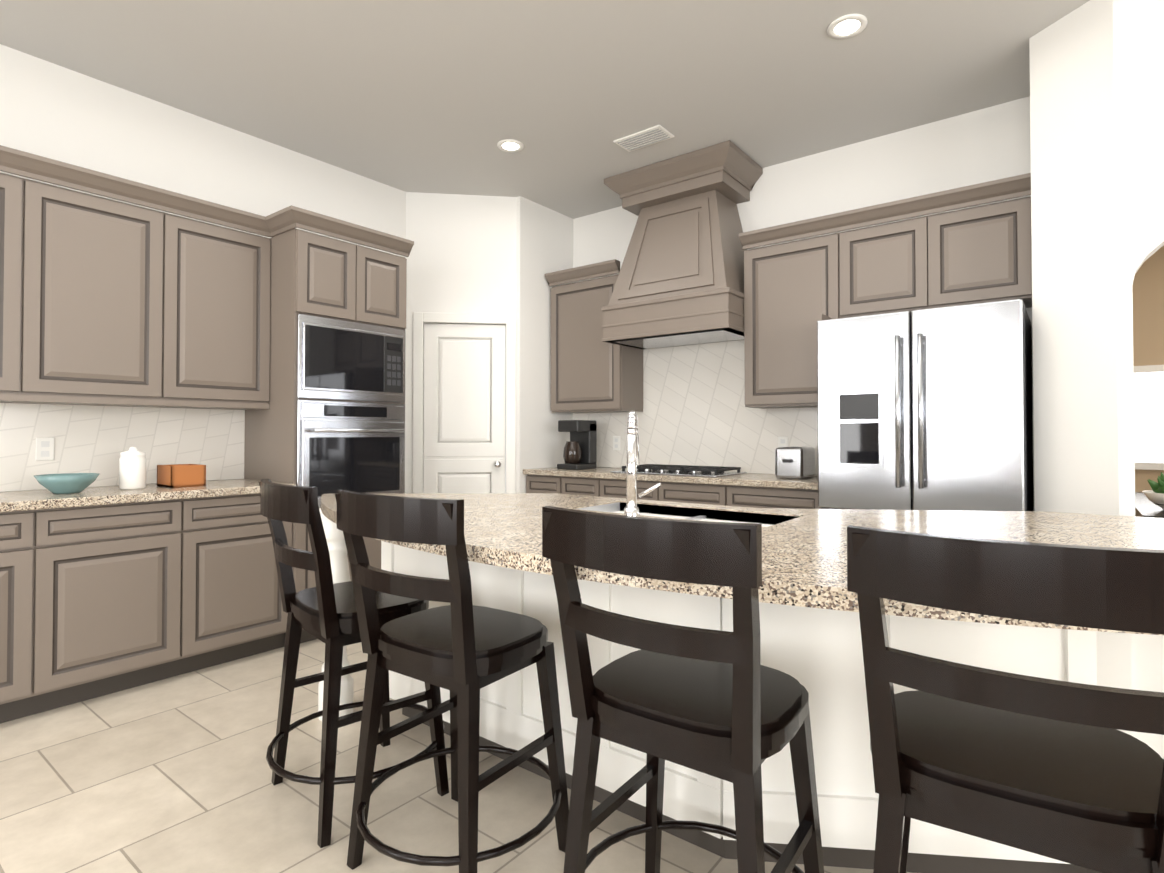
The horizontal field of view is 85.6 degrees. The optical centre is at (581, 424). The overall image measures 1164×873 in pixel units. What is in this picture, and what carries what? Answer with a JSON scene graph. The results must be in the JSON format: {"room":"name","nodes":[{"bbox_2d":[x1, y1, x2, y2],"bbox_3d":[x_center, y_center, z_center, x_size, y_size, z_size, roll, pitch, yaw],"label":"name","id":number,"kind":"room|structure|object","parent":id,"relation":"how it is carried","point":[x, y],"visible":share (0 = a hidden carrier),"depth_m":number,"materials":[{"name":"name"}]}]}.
{"room":"kitchen","nodes":[
{"label":"kitchen","id":0,"kind":"room"},
{"bbox_2d":[0,44,405,491],"bbox_3d":[-3.298,-0.297,2.406,0.140,3.050,6.270,-1,-1,38],"label":"wall","id":1,"kind":"structure","parent":0,"point":[50,110],"depth_m":3.54,"materials":[{"name":"white paint"}]},
{"bbox_2d":[0,165,27,400],"bbox_3d":[-2.788,-0.623,2.679,0.330,0.970,0.550,-1,-1,38],"label":"upper cabinet","id":2,"kind":"object","parent":1,"relation":"attached to","point":[13,189],"depth_m":2.77,"materials":[{"name":"brown paint"}]},
{"bbox_2d":[16,173,167,404],"bbox_3d":[-2.450,-0.616,3.113,0.330,0.970,0.550,-1,-1,38],"label":"upper cabinet","id":3,"kind":"object","parent":1,"relation":"attached to","point":[98,266],"depth_m":3.01,"materials":[{"name":"brown paint"}]},
{"bbox_2d":[0,403,244,491],"bbox_3d":[-2.913,0.078,2.766,0.012,0.469,2.748,-1,-1,38],"label":"backsplash","id":4,"kind":"structure","parent":1,"relation":"attached to","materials":[{"name":"tile"}]},
{"bbox_2d":[36,437,53,460],"bbox_3d":[-2.644,0.119,3.095,0.007,0.114,0.070,-1,-1,38],"label":"outlet","id":5,"kind":"object","parent":4,"relation":"attached to","point":[44,448],"visible":1,"depth_m":3.09,"materials":[{"name":"white paint"}]},
{"bbox_2d":[160,209,271,408],"bbox_3d":[-2.113,-0.610,3.546,0.330,0.970,0.548,-1,-1,38],"label":"upper cabinet","id":6,"kind":"object","parent":1,"relation":"attached to","point":[244,363],"depth_m":3.43,"materials":[{"name":"brown paint"}]},
{"bbox_2d":[0,639,912,872],"bbox_3d":[1.078,1.269,1.786,8.100,0.100,10.700,-1,-1,38],"label":"floor","id":7,"kind":"structure","parent":0,"point":[171,775],"depth_m":2.06,"materials":[{"name":"tile"}]},
{"bbox_2d":[0,509,39,723],"bbox_3d":[-2.681,0.791,2.575,0.600,0.880,0.550,-1,-1,38],"label":"base cabinet","id":8,"kind":"object","parent":7,"relation":"on","point":[19,532],"depth_m":2.58,"materials":[{"name":"brown paint"}]},
{"bbox_2d":[36,501,187,713],"bbox_3d":[-2.343,0.797,3.009,0.600,0.880,0.550,-1,-1,38],"label":"base cabinet","id":9,"kind":"object","parent":7,"relation":"on","point":[114,578],"depth_m":2.83,"materials":[{"name":"brown paint"}]},
{"bbox_2d":[0,477,295,512],"bbox_3d":[-2.674,0.330,2.563,0.635,0.039,2.768,-1,-1,38],"label":"countertop","id":10,"kind":"structure","parent":9,"relation":"on","point":[12,500],"depth_m":2.93,"materials":[{"name":"beige stone"}]},
{"bbox_2d":[33,473,99,493],"bbox_3d":[-2.381,0.272,2.908,0.240,0.085,0.240,-1,-1,38],"label":"bowl","id":11,"kind":"object","parent":10,"relation":"on","point":[65,483],"visible":1,"depth_m":2.85,"materials":[{"name":"teal ceramic"}]},
{"bbox_2d":[119,447,145,489],"bbox_3d":[-2.230,0.213,3.120,0.110,0.210,0.108,-1,-1,38],"label":"canister","id":12,"kind":"object","parent":10,"relation":"on","point":[132,468],"visible":1,"depth_m":3.08,"materials":[{"name":"white ceramic"}]},
{"bbox_2d":[157,464,205,487],"bbox_3d":[-2.103,0.266,3.299,0.200,0.110,0.160,-1,-1,38],"label":"box","id":13,"kind":"object","parent":10,"relation":"on","point":[180,475],"visible":1,"depth_m":3.24,"materials":[{"name":"brown"}]},
{"bbox_2d":[184,493,291,673],"bbox_3d":[-2.006,0.804,3.443,0.600,0.880,0.550,-1,-1,38],"label":"base cabinet","id":14,"kind":"object","parent":7,"relation":"on","point":[235,609],"depth_m":3.23,"materials":[{"name":"brown paint"}]},
{"bbox_2d":[240,207,411,643],"bbox_3d":[-1.593,0.036,3.950,0.643,2.430,0.738,-1,-1,38],"label":"tall cabinet","id":15,"kind":"object","parent":7,"relation":"on","point":[333,418],"depth_m":3.67,"materials":[{"name":"brown paint"}]},
{"bbox_2d":[296,400,404,506],"bbox_3d":[-1.334,0.168,3.747,0.097,0.610,0.713,-1,-1,38],"label":"wall oven","id":16,"kind":"object","parent":15,"relation":"in","point":[351,445],"depth_m":3.72,"materials":[{"name":"silver metal"}]},
{"bbox_2d":[296,313,405,402],"bbox_3d":[-1.357,-0.381,3.772,0.039,0.470,0.713,-1,-1,38],"label":"microwave","id":17,"kind":"object","parent":15,"relation":"in","point":[340,359],"depth_m":3.72,"materials":[{"name":"silver metal"}]},
{"bbox_2d":[259,479,448,847],"bbox_3d":[-0.757,0.705,2.123,0.563,1.042,0.578,-1,-1,38],"label":"bar stool","id":18,"kind":"object","parent":7,"relation":"on","point":[324,610],"visible":0.88,"depth_m":1.94,"materials":[{"name":"brown wood"}]},
{"bbox_2d":[335,489,568,872],"bbox_3d":[-0.342,0.700,1.777,0.563,1.042,0.574,-1,-1,38],"label":"bar stool","id":19,"kind":"object","parent":7,"relation":"on","point":[462,648],"visible":1,"depth_m":1.64,"materials":[{"name":"brown wood"}]},
{"bbox_2d":[526,476,562,493],"bbox_3d":[-0.116,0.827,5.036,0.360,0.880,0.600,-1,-1,38],"label":"base cabinet","id":20,"kind":"object","parent":7,"relation":"on","point":[534,484],"depth_m":4.80,"materials":[{"name":"brown paint"}]},
{"bbox_2d":[563,476,598,495],"bbox_3d":[0.167,0.824,4.816,0.355,0.880,0.600,-1,-1,38],"label":"base cabinet","id":21,"kind":"object","parent":7,"relation":"on","point":[574,485],"depth_m":4.59,"materials":[{"name":"brown paint"}]},
{"bbox_2d":[599,480,658,500],"bbox_3d":[0.498,0.820,4.558,0.485,0.880,0.600,-1,-1,38],"label":"base cabinet","id":22,"kind":"object","parent":7,"relation":"on","point":[607,488],"depth_m":4.36,"materials":[{"name":"brown paint"}]},
{"bbox_2d":[542,506,823,872],"bbox_3d":[0.246,0.694,1.377,0.564,1.042,0.574,-1,-1,38],"label":"bar stool","id":23,"kind":"object","parent":7,"relation":"on","point":[725,705],"visible":1,"depth_m":1.24,"materials":[{"name":"brown wood"}]},
{"bbox_2d":[659,484,726,505],"bbox_3d":[0.881,0.816,4.261,0.485,0.880,0.600,-1,-1,38],"label":"base cabinet","id":24,"kind":"object","parent":7,"relation":"on","point":[712,494],"depth_m":4.01,"materials":[{"name":"brown paint"}]},
{"bbox_2d":[523,468,810,491],"bbox_3d":[0.627,0.358,4.443,2.268,0.039,0.635,-1,-1,38],"label":"countertop","id":25,"kind":"structure","parent":24,"relation":"on","point":[664,475],"depth_m":4.15,"materials":[{"name":"beige stone"}]},
{"bbox_2d":[557,420,596,469],"bbox_3d":[-0.039,0.155,4.948,0.200,0.380,0.260,-1,-1,38],"label":"coffee maker","id":26,"kind":"object","parent":25,"relation":"on","point":[580,450],"visible":1,"depth_m":4.89,"materials":[{"name":"black plastic"}]},
{"bbox_2d":[611,464,746,476],"bbox_3d":[0.671,0.315,4.393,0.800,0.044,0.500,-1,-1,38],"label":"gas cooktop","id":27,"kind":"object","parent":25,"relation":"in","point":[645,469],"depth_m":4.28,"materials":[{"name":"silver metal"}]},
{"bbox_2d":[775,447,814,478],"bbox_3d":[1.320,0.234,3.902,0.170,0.192,0.280,-1,-1,38],"label":"toaster","id":28,"kind":"object","parent":25,"relation":"on","point":[794,462],"visible":1,"depth_m":3.81,"materials":[{"name":"silver metal"}]},
{"bbox_2d":[318,534,1163,872],"bbox_3d":[0.442,0.787,2.279,2.980,0.879,1.334,-1,-1,38],"label":"kitchen island","id":29,"kind":"object","parent":7,"relation":"on","point":[810,636],"depth_m":1.71,"materials":[{"name":"wood"}]},
{"bbox_2d":[319,493,1163,689],"bbox_3d":[0.427,0.324,2.103,3.500,0.040,1.740,-1,-1,38],"label":"island countertop","id":30,"kind":"structure","parent":29,"relation":"on","point":[804,556],"depth_m":1.65,"materials":[{"name":"beige stone"}]},
{"bbox_2d":[618,410,661,516],"bbox_3d":[0.186,0.129,1.993,0.166,0.344,0.159,-1,-1,38],"label":"faucet","id":31,"kind":"object","parent":30,"relation":"on","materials":[{"name":"silver metal"}]},
{"bbox_2d":[582,502,793,525],"bbox_3d":[0.350,0.414,2.206,0.774,0.207,0.354,-1,-1,38],"label":"sink","id":32,"kind":"object","parent":30,"relation":"in","point":[651,507],"depth_m":2.33,"materials":[{"name":"metal"}]},
{"bbox_2d":[727,484,810,508],"bbox_3d":[1.303,0.811,3.932,0.585,0.880,0.600,-1,-1,38],"label":"base cabinet","id":33,"kind":"object","parent":7,"relation":"on","point":[791,498],"depth_m":3.71,"materials":[{"name":"brown paint"}]},
{"bbox_2d":[807,296,1032,510],"bbox_3d":[1.852,0.346,3.407,0.935,1.795,0.765,-1,-1,38],"label":"refrigerator","id":34,"kind":"object","parent":7,"relation":"on","point":[887,366],"depth_m":3.07,"materials":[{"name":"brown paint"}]},
{"bbox_2d":[847,525,1163,872],"bbox_3d":[0.759,0.690,1.109,0.561,1.042,0.574,-1,-1,38],"label":"bar stool","id":35,"kind":"object","parent":7,"relation":"on","point":[1067,772],"visible":1,"depth_m":0.96,"materials":[{"name":"brown wood"}]},
{"bbox_2d":[1135,492,1163,517],"bbox_3d":[4.075,0.866,3.609,1.400,0.760,1.750,-1,-1,38],"label":"dining table","id":36,"kind":"object","parent":7,"relation":"on","point":[1145,506],"visible":0.16,"depth_m":3.66,"materials":[{"name":"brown wood"}]},
{"bbox_2d":[1142,472,1163,509],"bbox_3d":[3.365,0.377,3.567,0.280,0.215,0.280,-1,-1,38],"label":"bowl","id":37,"kind":"object","parent":36,"relation":"on","point":[1155,495],"visible":1,"depth_m":3.58,"materials":[{"name":"white ceramic"}]},
{"bbox_2d":[1147,472,1163,504],"bbox_3d":[3.361,0.362,3.572,0.218,0.185,0.234,-1,-1,38],"label":"plant","id":38,"kind":"object","parent":37,"relation":"on","point":[1156,495],"depth_m":3.57,"materials":[{"name":"green plant"}]},
{"bbox_2d":[405,192,515,492],"bbox_3d":[-0.909,-0.260,4.903,0.897,3.050,0.100,0,-1,-7],"label":"wall","id":39,"kind":"structure","parent":0,"point":[461,258],"depth_m":4.86,"materials":[{"name":"white paint"}]},
{"bbox_2d":[412,312,515,492],"bbox_3d":[-0.904,0.202,4.836,0.780,2.125,0.019,0,-1,-7],"label":"door frame","id":40,"kind":"structure","parent":39,"relation":"attached to","point":[508,320],"depth_m":4.84,"materials":[{"name":"white paint"}]},
{"bbox_2d":[424,323,504,492],"bbox_3d":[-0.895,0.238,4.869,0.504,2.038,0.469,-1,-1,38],"label":"pantry door","id":41,"kind":"structure","parent":39,"relation":"in","point":[464,408],"depth_m":4.86,"materials":[{"name":"white paint"}]},
{"bbox_2d":[516,196,572,492],"bbox_3d":[-0.312,-0.256,5.179,0.100,3.050,0.686,-1,-1,38],"label":"wall","id":42,"kind":"structure","parent":0,"point":[544,240],"depth_m":5.04,"materials":[{"name":"white paint"}]},
{"bbox_2d":[0,0,1089,218],"bbox_3d":[1.078,-1.880,1.832,8.100,0.100,10.700,-1,-1,38],"label":"ceiling","id":43,"kind":"structure","parent":0,"point":[435,96],"depth_m":3.23,"materials":[{"name":"grey paint"}]},
{"bbox_2d":[497,139,523,151],"bbox_3d":[-0.460,-1.793,4.041,0.170,0.007,0.170,-1,-1,38],"label":"recessed light","id":44,"kind":"object","parent":43,"relation":"in","point":[508,145],"visible":1,"depth_m":4.03,"materials":[{"name":"white paint"}]},
{"bbox_2d":[613,125,673,151],"bbox_3d":[0.387,-1.791,3.940,0.340,0.015,0.180,-1,-1,38],"label":"ceiling vent","id":45,"kind":"object","parent":43,"relation":"in","point":[645,138],"visible":1,"depth_m":3.92,"materials":[{"name":"white metal"}]},
{"bbox_2d":[827,14,866,38],"bbox_3d":[1.206,-1.811,2.859,0.170,0.007,0.170,-1,-1,38],"label":"recessed light","id":46,"kind":"object","parent":43,"relation":"in","point":[846,26],"visible":1,"depth_m":2.85,"materials":[{"name":"white paint"}]},
{"bbox_2d":[573,96,1033,510],"bbox_3d":[1.252,-0.266,4.448,3.466,3.050,0.120,-1,-1,38],"label":"wall","id":47,"kind":"structure","parent":0,"point":[991,143],"depth_m":3.92,"materials":[{"name":"white paint"}]},
{"bbox_2d":[548,276,646,415],"bbox_3d":[0.114,-0.618,5.049,0.693,1.030,0.330,-1,-1,38],"label":"upper cabinet","id":48,"kind":"object","parent":47,"relation":"attached to","point":[589,377],"depth_m":4.92,"materials":[{"name":"brown paint"}]},
{"bbox_2d":[599,140,762,351],"bbox_3d":[0.705,-1.126,4.458,0.966,1.050,0.550,-1,-1,38],"label":"range hood","id":49,"kind":"object","parent":47,"relation":"attached to","point":[678,283],"depth_m":4.28,"materials":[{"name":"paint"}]},
{"bbox_2d":[573,340,817,475],"bbox_3d":[0.819,-0.138,4.696,2.270,0.959,0.012,-1,-1,38],"label":"backsplash","id":50,"kind":"structure","parent":47,"relation":"attached to","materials":[{"name":"tile"}]},
{"bbox_2d":[613,436,619,449],"bbox_3d":[0.280,0.148,5.098,0.070,0.114,0.007,-1,-1,38],"label":"outlet","id":51,"kind":"object","parent":50,"relation":"attached to","point":[616,442],"visible":1,"depth_m":5.09,"materials":[{"name":"white paint"}]},
{"bbox_2d":[778,436,787,446],"bbox_3d":[1.361,0.136,4.257,0.070,0.114,0.007,-1,-1,38],"label":"outlet","id":52,"kind":"object","parent":50,"relation":"attached to","point":[782,441],"visible":0.6,"depth_m":4.25,"materials":[{"name":"white paint"}]},
{"bbox_2d":[739,228,842,411],"bbox_3d":[1.394,-0.632,4.054,0.601,1.030,0.330,-1,-1,38],"label":"upper cabinet","id":53,"kind":"object","parent":47,"relation":"attached to","point":[787,285],"depth_m":3.95,"materials":[{"name":"brown paint"}]},
{"bbox_2d":[839,212,930,315],"bbox_3d":[1.816,-0.895,3.729,0.469,0.515,0.330,-1,-1,38],"label":"upper cabinet","id":54,"kind":"object","parent":47,"relation":"attached to","point":[884,267],"depth_m":3.59,"materials":[{"name":"brown paint"}]},
{"bbox_2d":[931,192,1031,307],"bbox_3d":[2.186,-0.899,3.441,0.469,0.515,0.330,-1,-1,38],"label":"upper cabinet","id":55,"kind":"object","parent":47,"relation":"attached to","point":[984,252],"depth_m":3.30,"materials":[{"name":"brown paint"}]},
{"bbox_2d":[1029,0,1118,515],"bbox_3d":[2.340,-0.288,3.000,0.290,3.050,0.830,-1,-1,38],"label":"wall","id":56,"kind":"structure","parent":0,"point":[1075,382],"depth_m":2.75,"materials":[{"name":"white paint"}]},
{"bbox_2d":[1113,0,1163,515],"bbox_3d":[3.594,-0.309,1.575,3.440,3.050,0.120,-1,-1,38],"label":"wall","id":57,"kind":"structure","parent":0,"point":[1138,44],"depth_m":2.56,"materials":[{"name":"white paint"}]},
{"bbox_2d":[1132,246,1163,492],"bbox_3d":[5.877,-0.263,4.664,3.830,3.050,0.100,-1,-1,38],"label":"wall","id":58,"kind":"structure","parent":0,"point":[1148,312],"depth_m":5.39,"materials":[{"name":"beige paint"}]},
{"bbox_2d":[1133,365,1163,469],"bbox_3d":[4.871,-0.063,5.355,0.690,0.890,0.030,-1,-1,38],"label":"dining room window","id":59,"kind":"structure","parent":58,"relation":"in","point":[1149,415],"depth_m":5.36,"materials":[{"name":"white glass"}]}
]}

